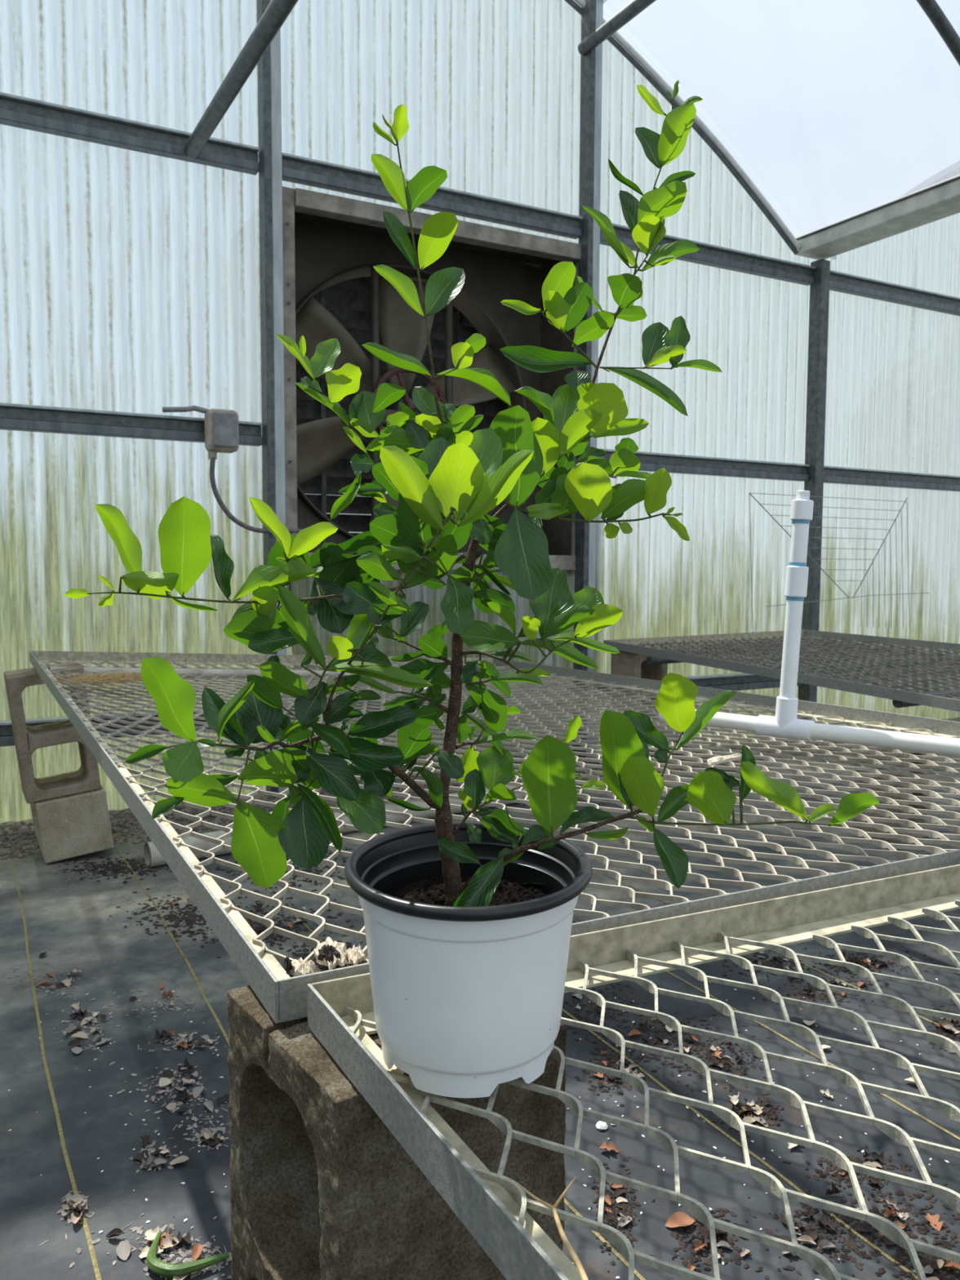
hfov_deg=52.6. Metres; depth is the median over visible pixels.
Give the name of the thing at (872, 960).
dead leaf
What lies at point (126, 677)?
straw
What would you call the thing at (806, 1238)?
dead leaf
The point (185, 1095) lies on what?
dead leaf
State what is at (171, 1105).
dead leaf
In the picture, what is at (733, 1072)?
dead leaf
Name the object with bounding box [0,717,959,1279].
floor
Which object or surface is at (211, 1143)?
dead leaf
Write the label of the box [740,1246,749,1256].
dead leaf
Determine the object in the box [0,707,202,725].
trim
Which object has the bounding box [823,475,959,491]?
trim
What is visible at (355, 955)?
dead leaf
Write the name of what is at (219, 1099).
dead leaf
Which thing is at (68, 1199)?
dead leaf
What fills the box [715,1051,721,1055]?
dead leaf
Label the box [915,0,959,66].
trim
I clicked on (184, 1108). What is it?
dead leaf
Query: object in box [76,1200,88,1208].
dead leaf
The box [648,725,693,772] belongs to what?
concrete block
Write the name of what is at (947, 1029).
dead leaf
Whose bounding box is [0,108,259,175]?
trim
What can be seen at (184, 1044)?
dead leaf
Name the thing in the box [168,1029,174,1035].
dead leaf
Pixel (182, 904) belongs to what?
dead leaf
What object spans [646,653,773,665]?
pipe
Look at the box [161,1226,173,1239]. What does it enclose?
dead leaf
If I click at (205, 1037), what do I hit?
dead leaf
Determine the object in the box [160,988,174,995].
dead leaf
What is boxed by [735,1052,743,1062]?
dead leaf
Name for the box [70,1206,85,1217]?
dead leaf
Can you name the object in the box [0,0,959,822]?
wall
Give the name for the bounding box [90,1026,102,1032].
dead leaf
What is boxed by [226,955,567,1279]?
concrete block
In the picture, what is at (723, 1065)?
dead leaf
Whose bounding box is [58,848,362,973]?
leaf litter
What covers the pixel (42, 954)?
dead leaf
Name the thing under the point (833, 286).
trim
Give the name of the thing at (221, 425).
junction box
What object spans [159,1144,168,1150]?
dead leaf
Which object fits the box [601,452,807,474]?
trim
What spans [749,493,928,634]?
wire rack
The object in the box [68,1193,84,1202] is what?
dead leaf
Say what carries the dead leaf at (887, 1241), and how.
on the floor
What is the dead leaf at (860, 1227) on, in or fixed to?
on the floor
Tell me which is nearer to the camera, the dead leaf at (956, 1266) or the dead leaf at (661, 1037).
the dead leaf at (956, 1266)
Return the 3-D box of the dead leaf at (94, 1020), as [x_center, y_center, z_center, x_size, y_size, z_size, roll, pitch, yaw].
[-0.853,0.833,2.132,0.035,0.007,0.019,2,5,21]
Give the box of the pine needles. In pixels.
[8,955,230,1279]
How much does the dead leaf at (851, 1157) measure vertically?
0.007 m
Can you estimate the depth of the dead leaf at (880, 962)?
2.45 m
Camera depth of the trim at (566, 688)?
4.46 m
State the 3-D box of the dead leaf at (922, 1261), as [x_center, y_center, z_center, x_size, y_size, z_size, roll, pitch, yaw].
[0.638,0.897,1.396,0.019,0.005,0.019,3,5,28]
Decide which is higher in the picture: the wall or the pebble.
the wall
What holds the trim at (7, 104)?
attached to the wall
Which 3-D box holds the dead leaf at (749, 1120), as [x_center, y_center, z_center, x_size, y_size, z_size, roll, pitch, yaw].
[0.486,0.868,1.754,0.032,0.008,0.019,-2,5,-26]
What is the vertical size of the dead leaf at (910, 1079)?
0.011 m
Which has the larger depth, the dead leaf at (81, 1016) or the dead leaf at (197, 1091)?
the dead leaf at (81, 1016)
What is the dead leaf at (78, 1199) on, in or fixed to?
on the floor
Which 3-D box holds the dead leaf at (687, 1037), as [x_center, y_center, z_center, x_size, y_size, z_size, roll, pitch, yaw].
[0.442,0.842,2.055,0.019,0.008,0.019,0,4,-4]
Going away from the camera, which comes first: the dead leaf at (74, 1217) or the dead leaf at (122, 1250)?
the dead leaf at (122, 1250)
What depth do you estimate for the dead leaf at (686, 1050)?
2.01 m
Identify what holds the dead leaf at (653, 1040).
on the floor
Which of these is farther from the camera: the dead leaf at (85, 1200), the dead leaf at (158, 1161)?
the dead leaf at (158, 1161)
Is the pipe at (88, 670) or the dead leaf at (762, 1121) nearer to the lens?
the dead leaf at (762, 1121)
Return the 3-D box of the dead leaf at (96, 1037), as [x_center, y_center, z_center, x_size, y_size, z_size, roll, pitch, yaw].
[-0.804,0.839,2.050,0.012,0.012,0.032,2,5,24]
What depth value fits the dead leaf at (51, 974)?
2.37 m
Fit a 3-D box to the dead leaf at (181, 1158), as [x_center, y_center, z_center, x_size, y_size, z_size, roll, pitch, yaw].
[-0.504,0.872,1.628,0.028,0.009,0.026,-3,5,-37]
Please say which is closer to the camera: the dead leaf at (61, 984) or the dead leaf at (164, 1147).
the dead leaf at (164, 1147)
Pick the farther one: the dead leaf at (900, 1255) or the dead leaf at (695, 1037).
the dead leaf at (695, 1037)
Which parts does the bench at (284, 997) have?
rail, rail, rail, rail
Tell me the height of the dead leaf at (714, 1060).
0.011 m
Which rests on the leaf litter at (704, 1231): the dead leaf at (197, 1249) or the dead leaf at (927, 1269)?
the dead leaf at (927, 1269)
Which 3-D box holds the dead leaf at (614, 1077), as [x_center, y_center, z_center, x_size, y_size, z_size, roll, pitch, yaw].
[0.268,0.854,1.895,0.025,0.007,0.011,1,4,6]
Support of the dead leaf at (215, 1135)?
on the floor
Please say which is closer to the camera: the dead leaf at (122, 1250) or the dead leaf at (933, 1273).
the dead leaf at (933, 1273)
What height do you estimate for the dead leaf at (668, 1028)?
0.005 m
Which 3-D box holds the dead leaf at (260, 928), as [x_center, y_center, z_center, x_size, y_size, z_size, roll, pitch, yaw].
[-0.597,0.791,2.657,0.044,0.011,0.022,-2,5,-25]
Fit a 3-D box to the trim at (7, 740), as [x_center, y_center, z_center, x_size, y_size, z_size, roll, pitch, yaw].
[-2.905,0.425,3.138,4.495,0.038,0.052,-2,5,-29]
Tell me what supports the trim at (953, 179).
attached to the wall
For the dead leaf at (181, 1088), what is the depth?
1.85 m
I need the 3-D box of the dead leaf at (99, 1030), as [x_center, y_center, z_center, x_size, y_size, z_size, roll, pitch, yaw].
[-0.812,0.830,2.078,0.015,0.019,0.030,-4,6,-44]
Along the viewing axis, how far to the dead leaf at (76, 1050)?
2.00 m
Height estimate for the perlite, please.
0.003 m
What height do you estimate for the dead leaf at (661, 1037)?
0.008 m
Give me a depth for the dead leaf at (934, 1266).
1.39 m
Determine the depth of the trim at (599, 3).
4.80 m
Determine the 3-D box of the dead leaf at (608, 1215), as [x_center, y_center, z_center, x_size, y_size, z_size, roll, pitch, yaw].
[0.202,0.889,1.497,0.022,0.007,0.013,-2,5,-23]
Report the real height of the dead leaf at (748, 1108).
0.008 m
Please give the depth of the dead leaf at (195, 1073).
1.90 m
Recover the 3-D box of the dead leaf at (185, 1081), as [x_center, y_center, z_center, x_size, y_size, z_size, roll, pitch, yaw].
[-0.567,0.854,1.875,0.027,0.016,0.027,2,5,18]
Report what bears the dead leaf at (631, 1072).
on the floor
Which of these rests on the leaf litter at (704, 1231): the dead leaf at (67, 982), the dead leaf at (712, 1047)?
the dead leaf at (712, 1047)
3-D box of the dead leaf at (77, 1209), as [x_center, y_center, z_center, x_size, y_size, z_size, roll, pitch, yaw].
[-0.619,0.878,1.500,0.018,0.008,0.011,-1,4,-13]
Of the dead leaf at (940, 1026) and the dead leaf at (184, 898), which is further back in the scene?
the dead leaf at (184, 898)
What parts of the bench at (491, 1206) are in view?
rail, rail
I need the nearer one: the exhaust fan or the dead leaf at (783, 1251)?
the dead leaf at (783, 1251)
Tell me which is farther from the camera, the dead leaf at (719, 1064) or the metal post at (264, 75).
the metal post at (264, 75)
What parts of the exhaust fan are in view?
fan blade, fan blade, support post, fan blade, shutter rod, fan blade, support post, fan blade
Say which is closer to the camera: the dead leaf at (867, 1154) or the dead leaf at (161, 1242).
the dead leaf at (161, 1242)
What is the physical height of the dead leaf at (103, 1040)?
0.010 m
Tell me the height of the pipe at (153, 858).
0.082 m
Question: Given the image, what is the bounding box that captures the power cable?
[209,456,327,543]
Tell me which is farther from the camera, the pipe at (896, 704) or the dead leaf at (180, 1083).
the pipe at (896, 704)
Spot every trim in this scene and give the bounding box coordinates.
[0,97,257,161]
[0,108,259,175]
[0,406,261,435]
[0,417,262,446]
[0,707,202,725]
[0,712,205,736]
[0,721,213,746]
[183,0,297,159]
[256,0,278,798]
[269,0,288,796]
[281,157,580,228]
[281,167,582,239]
[287,684,571,705]
[287,688,574,715]
[289,697,576,723]
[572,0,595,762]
[573,0,800,248]
[577,0,656,55]
[586,0,603,758]
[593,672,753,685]
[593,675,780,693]
[600,232,814,285]
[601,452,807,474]
[608,460,808,481]
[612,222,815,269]
[795,174,959,239]
[795,178,959,259]
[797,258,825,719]
[823,465,959,478]
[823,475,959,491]
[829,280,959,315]
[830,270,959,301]
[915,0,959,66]
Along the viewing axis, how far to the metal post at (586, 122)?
4.78 m
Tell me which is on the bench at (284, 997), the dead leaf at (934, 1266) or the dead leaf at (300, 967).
the dead leaf at (300, 967)
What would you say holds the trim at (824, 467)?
attached to the wall
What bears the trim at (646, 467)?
attached to the wall
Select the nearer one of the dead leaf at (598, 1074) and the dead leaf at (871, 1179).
the dead leaf at (871, 1179)
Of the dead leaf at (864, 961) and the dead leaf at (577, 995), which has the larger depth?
the dead leaf at (864, 961)
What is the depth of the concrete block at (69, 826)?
3.28 m
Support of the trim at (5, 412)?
attached to the wall
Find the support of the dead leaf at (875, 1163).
on the floor
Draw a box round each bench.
[29,650,959,1023]
[306,864,959,1279]
[603,629,959,711]
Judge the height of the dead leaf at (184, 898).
0.018 m
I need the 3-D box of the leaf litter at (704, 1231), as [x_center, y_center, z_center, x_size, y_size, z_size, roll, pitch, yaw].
[0.616,0.855,1.971,0.929,0.004,1.298,1,4,9]
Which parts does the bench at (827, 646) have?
rail, rail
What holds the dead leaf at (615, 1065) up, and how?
on the leaf litter at (704, 1231)
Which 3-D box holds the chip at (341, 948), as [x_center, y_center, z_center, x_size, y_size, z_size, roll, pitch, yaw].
[-0.150,0.315,0.980,0.034,0.010,0.073,-1,4,-11]
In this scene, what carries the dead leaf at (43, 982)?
on the floor
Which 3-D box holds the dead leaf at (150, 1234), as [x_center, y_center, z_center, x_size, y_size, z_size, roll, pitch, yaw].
[-0.484,0.881,1.442,0.026,0.012,0.029,-1,4,-14]
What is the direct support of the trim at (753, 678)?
attached to the wall
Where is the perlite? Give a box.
[8,897,949,1279]
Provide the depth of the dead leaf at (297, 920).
2.73 m
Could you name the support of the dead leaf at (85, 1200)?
on the floor
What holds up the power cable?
attached to the exhaust fan
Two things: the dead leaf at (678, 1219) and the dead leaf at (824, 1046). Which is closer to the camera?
the dead leaf at (678, 1219)
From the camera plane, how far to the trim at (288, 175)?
4.43 m
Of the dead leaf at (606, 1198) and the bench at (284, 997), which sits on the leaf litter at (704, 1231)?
the dead leaf at (606, 1198)
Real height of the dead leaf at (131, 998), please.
0.008 m
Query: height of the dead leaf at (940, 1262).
0.005 m
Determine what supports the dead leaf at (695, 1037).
on the floor
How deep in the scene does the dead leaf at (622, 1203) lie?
1.52 m
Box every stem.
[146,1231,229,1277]
[515,1176,588,1279]
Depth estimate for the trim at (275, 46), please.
4.06 m
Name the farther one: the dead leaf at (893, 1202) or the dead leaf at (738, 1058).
the dead leaf at (738, 1058)
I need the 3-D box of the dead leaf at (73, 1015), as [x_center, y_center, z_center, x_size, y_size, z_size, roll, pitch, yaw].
[-0.896,0.831,2.152,0.018,0.006,0.019,3,5,31]
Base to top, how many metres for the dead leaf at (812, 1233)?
0.006 m
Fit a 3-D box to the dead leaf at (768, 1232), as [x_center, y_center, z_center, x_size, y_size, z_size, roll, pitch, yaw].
[0.434,0.890,1.458,0.013,0.005,0.013,2,5,24]
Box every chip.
[283,955,292,973]
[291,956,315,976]
[313,937,348,969]
[317,943,340,962]
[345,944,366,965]
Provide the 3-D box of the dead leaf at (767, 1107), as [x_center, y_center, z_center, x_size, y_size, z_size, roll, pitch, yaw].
[0.533,0.866,1.802,0.017,0.005,0.018,-2,5,-31]
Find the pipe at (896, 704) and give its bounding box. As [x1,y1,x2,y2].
[892,689,959,707]
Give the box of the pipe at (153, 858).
[143,782,528,867]
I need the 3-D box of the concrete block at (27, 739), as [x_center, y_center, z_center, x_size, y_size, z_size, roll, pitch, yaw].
[-1.467,0.310,3.335,0.280,0.448,0.210,-2,5,-29]
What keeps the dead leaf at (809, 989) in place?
on the leaf litter at (704, 1231)
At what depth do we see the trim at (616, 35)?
5.16 m
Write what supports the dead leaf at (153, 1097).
on the floor
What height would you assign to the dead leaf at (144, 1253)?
0.013 m
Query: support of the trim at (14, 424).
attached to the wall
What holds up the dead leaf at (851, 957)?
on the floor
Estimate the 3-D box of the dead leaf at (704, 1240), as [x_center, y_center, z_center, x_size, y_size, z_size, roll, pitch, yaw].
[0.332,0.886,1.435,0.013,0.012,0.024,4,6,41]
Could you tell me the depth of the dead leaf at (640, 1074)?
1.91 m
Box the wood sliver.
[706,753,741,766]
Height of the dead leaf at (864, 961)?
0.011 m
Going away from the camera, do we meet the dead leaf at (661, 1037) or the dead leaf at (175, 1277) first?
the dead leaf at (175, 1277)
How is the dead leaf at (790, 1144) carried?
on the floor
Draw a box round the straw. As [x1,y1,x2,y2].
[40,669,201,688]
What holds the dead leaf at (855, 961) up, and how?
on the floor
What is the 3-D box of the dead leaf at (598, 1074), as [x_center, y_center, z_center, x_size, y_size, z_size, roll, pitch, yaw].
[0.233,0.855,1.912,0.019,0.007,0.020,1,4,5]
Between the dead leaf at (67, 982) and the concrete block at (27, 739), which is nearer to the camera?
the dead leaf at (67, 982)
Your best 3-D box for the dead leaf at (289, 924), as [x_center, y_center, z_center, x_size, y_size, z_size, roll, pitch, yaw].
[-0.530,0.790,2.702,0.018,0.014,0.037,-3,5,-33]
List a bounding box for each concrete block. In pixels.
[3,662,101,803]
[30,770,114,863]
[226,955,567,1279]
[610,650,667,728]
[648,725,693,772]
[853,726,933,844]
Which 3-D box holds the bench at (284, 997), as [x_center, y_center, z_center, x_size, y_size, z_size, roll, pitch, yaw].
[-0.046,0.185,2.591,1.923,0.149,3.077,-2,5,-29]
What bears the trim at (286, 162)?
attached to the wall
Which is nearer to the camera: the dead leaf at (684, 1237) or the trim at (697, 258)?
the dead leaf at (684, 1237)
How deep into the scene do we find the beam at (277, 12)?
3.22 m
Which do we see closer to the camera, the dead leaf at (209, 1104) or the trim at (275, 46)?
the dead leaf at (209, 1104)
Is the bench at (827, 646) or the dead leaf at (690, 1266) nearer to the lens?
the dead leaf at (690, 1266)
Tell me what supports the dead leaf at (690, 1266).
on the floor
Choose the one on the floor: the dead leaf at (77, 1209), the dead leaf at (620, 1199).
the dead leaf at (620, 1199)
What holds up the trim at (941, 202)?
attached to the wall
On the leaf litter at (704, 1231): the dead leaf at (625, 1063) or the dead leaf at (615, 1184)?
the dead leaf at (615, 1184)
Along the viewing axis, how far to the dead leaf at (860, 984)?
2.34 m
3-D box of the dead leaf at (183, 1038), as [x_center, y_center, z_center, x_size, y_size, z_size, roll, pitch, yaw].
[-0.618,0.837,2.032,0.029,0.012,0.030,2,5,25]
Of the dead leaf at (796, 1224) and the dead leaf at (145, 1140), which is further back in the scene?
the dead leaf at (145, 1140)
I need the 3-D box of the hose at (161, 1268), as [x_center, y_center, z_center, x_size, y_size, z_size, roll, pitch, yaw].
[-0.429,0.884,1.390,0.127,0.017,0.068,2,5,20]
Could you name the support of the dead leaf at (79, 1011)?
on the floor
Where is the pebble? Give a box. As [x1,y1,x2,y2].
[595,1120,608,1130]
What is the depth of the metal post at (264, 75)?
4.05 m
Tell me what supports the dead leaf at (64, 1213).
on the floor
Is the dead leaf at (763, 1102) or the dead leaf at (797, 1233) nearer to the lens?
the dead leaf at (797, 1233)
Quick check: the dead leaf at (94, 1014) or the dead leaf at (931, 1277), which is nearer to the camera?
the dead leaf at (931, 1277)
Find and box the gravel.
[0,739,855,858]
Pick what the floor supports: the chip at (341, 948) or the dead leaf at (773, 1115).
the dead leaf at (773, 1115)
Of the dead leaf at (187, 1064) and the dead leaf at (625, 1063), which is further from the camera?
the dead leaf at (625, 1063)
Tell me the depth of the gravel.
3.81 m
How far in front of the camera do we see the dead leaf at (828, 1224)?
1.48 m
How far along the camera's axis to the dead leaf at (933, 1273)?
1.38 m
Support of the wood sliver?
on the bench at (284, 997)
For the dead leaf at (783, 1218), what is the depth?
1.49 m
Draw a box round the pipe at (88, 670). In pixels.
[49,666,484,679]
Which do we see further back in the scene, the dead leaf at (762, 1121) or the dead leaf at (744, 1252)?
the dead leaf at (762, 1121)
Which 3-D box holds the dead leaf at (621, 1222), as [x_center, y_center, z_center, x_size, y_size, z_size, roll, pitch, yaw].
[0.221,0.887,1.481,0.027,0.009,0.013,-2,5,-27]
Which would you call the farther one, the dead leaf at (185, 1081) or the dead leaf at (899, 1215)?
the dead leaf at (185, 1081)
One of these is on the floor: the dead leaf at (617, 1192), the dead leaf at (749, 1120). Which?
the dead leaf at (617, 1192)
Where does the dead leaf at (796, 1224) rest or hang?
on the floor
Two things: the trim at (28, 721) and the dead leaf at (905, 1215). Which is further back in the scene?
the trim at (28, 721)
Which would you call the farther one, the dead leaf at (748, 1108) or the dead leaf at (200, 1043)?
the dead leaf at (200, 1043)
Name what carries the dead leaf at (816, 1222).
on the floor
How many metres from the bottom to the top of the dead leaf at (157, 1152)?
0.008 m
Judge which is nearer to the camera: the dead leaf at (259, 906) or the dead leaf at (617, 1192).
the dead leaf at (617, 1192)
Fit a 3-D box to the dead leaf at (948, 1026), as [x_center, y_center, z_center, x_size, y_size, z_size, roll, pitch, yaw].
[1.020,0.841,2.107,0.023,0.008,0.022,-2,5,-24]
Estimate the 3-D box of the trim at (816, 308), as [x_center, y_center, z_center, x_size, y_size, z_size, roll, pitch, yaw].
[1.933,-0.799,5.681,0.032,2.760,0.085,-2,5,-29]
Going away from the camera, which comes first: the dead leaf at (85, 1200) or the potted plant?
the potted plant
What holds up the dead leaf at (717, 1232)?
on the leaf litter at (704, 1231)
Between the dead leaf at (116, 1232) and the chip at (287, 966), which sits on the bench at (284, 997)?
the chip at (287, 966)
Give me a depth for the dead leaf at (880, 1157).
1.65 m
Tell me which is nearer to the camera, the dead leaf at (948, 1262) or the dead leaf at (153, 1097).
the dead leaf at (948, 1262)
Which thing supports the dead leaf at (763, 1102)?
on the floor
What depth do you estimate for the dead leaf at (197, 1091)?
1.84 m
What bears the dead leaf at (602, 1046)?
on the floor
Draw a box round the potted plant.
[64,80,879,1097]
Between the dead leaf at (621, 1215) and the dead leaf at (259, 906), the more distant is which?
the dead leaf at (259, 906)
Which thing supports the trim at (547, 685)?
attached to the wall
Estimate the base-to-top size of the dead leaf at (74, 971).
0.016 m
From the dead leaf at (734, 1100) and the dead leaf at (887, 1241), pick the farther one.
the dead leaf at (734, 1100)
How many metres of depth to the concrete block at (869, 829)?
3.61 m
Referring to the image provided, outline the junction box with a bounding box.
[162,404,239,459]
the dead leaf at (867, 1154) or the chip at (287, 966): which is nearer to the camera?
the chip at (287, 966)
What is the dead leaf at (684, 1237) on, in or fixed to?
on the floor
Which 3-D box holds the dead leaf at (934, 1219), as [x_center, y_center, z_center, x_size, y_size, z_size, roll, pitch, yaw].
[0.694,0.889,1.486,0.026,0.012,0.026,4,6,40]
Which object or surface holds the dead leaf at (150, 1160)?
on the floor
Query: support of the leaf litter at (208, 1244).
on the floor
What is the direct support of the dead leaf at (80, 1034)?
on the floor
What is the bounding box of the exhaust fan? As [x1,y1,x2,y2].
[282,186,581,570]
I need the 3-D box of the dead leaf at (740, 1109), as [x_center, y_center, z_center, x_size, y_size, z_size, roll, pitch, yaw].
[0.469,0.860,1.778,0.023,0.015,0.022,3,5,35]
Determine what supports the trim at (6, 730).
attached to the wall
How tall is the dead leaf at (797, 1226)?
0.005 m
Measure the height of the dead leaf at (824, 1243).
0.014 m
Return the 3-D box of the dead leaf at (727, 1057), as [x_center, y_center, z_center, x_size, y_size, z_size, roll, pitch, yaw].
[0.500,0.849,1.974,0.028,0.012,0.013,3,5,29]
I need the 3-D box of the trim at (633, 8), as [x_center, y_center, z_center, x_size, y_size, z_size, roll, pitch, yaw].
[2.938,-2.533,0.329,0.080,0.058,10.090,-2,5,-29]
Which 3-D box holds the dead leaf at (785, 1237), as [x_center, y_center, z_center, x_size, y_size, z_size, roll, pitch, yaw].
[0.454,0.890,1.442,0.020,0.006,0.020,2,5,21]
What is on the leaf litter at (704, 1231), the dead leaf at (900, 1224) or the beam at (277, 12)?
the dead leaf at (900, 1224)
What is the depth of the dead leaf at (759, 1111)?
1.79 m
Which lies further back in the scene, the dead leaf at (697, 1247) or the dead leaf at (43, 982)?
the dead leaf at (43, 982)
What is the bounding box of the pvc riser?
[658,490,959,756]
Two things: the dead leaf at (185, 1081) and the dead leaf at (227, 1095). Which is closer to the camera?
the dead leaf at (227, 1095)
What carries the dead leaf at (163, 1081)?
on the floor
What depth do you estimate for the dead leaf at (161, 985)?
2.30 m
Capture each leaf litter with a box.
[0,826,241,1279]
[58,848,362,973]
[564,947,959,1279]
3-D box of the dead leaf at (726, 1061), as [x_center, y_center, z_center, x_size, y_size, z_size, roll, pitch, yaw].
[0.498,0.851,1.957,0.025,0.007,0.010,2,5,27]
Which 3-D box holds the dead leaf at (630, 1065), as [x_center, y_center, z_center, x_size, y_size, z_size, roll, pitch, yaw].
[0.305,0.853,1.944,0.021,0.006,0.010,-2,5,-24]
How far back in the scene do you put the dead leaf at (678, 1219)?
1.48 m
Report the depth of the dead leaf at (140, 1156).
1.64 m
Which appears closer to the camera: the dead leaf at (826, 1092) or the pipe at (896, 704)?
the dead leaf at (826, 1092)
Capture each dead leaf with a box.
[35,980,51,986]
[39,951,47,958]
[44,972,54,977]
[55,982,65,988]
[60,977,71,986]
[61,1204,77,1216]
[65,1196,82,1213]
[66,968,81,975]
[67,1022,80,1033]
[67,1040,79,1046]
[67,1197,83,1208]
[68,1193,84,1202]
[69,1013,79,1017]
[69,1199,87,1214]
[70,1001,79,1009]
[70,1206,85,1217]
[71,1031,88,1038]
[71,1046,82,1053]
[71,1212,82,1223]
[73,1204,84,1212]
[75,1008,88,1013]
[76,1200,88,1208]
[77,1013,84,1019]
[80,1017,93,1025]
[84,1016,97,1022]
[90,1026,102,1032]
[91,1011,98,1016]
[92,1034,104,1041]
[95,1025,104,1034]
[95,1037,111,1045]
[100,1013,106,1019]
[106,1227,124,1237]
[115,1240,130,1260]
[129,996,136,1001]
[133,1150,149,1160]
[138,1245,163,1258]
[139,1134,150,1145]
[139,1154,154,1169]
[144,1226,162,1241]
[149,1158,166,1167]
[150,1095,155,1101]
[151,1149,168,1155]
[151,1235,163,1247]
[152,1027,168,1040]
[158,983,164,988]
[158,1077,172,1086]
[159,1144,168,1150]
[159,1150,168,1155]
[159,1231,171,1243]
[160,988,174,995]
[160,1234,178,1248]
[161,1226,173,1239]
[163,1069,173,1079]
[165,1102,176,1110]
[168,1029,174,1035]
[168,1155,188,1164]
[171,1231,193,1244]
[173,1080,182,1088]
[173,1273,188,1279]
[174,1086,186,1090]
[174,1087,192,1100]
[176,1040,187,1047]
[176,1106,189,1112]
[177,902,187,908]
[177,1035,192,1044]
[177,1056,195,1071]
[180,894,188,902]
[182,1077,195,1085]
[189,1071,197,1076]
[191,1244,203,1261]
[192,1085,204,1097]
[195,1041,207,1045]
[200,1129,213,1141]
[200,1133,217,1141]
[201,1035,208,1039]
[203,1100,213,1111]
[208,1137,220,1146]
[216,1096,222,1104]
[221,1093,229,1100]
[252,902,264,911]
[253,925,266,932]
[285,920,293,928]
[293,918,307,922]
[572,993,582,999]
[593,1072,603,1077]
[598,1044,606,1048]
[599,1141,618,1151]
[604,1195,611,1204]
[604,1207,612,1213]
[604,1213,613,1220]
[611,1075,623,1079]
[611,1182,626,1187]
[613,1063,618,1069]
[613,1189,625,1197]
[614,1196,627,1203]
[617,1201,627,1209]
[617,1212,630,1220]
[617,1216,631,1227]
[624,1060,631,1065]
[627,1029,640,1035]
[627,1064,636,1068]
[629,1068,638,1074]
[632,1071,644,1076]
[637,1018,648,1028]
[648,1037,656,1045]
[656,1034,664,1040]
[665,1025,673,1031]
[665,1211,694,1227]
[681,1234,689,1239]
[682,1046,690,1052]
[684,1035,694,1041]
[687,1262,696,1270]
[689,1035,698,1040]
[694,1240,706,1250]
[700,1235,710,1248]
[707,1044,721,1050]
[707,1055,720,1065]
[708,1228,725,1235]
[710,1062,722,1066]
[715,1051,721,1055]
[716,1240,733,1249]
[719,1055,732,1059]
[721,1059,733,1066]
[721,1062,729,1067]
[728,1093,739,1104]
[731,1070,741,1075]
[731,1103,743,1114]
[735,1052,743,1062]
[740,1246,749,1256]
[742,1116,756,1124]
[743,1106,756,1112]
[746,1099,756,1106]
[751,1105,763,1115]
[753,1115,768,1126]
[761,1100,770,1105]
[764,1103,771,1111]
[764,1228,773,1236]
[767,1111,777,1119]
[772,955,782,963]
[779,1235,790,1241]
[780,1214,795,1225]
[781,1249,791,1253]
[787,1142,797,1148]
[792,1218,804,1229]
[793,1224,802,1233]
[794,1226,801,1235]
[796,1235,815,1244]
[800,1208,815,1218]
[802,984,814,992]
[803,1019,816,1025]
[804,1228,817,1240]
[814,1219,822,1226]
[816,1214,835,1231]
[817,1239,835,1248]
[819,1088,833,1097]
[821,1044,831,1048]
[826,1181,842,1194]
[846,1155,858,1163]
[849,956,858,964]
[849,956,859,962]
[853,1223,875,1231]
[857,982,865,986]
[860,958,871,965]
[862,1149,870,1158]
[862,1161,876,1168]
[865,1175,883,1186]
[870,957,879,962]
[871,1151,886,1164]
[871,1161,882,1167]
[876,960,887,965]
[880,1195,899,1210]
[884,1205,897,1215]
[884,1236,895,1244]
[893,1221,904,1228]
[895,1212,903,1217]
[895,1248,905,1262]
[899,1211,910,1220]
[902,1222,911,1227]
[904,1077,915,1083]
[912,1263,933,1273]
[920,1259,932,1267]
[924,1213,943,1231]
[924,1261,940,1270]
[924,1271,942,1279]
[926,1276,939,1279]
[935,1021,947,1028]
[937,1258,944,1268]
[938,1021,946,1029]
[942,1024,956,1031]
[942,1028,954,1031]
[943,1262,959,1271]
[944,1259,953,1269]
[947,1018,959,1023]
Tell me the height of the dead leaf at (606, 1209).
0.005 m

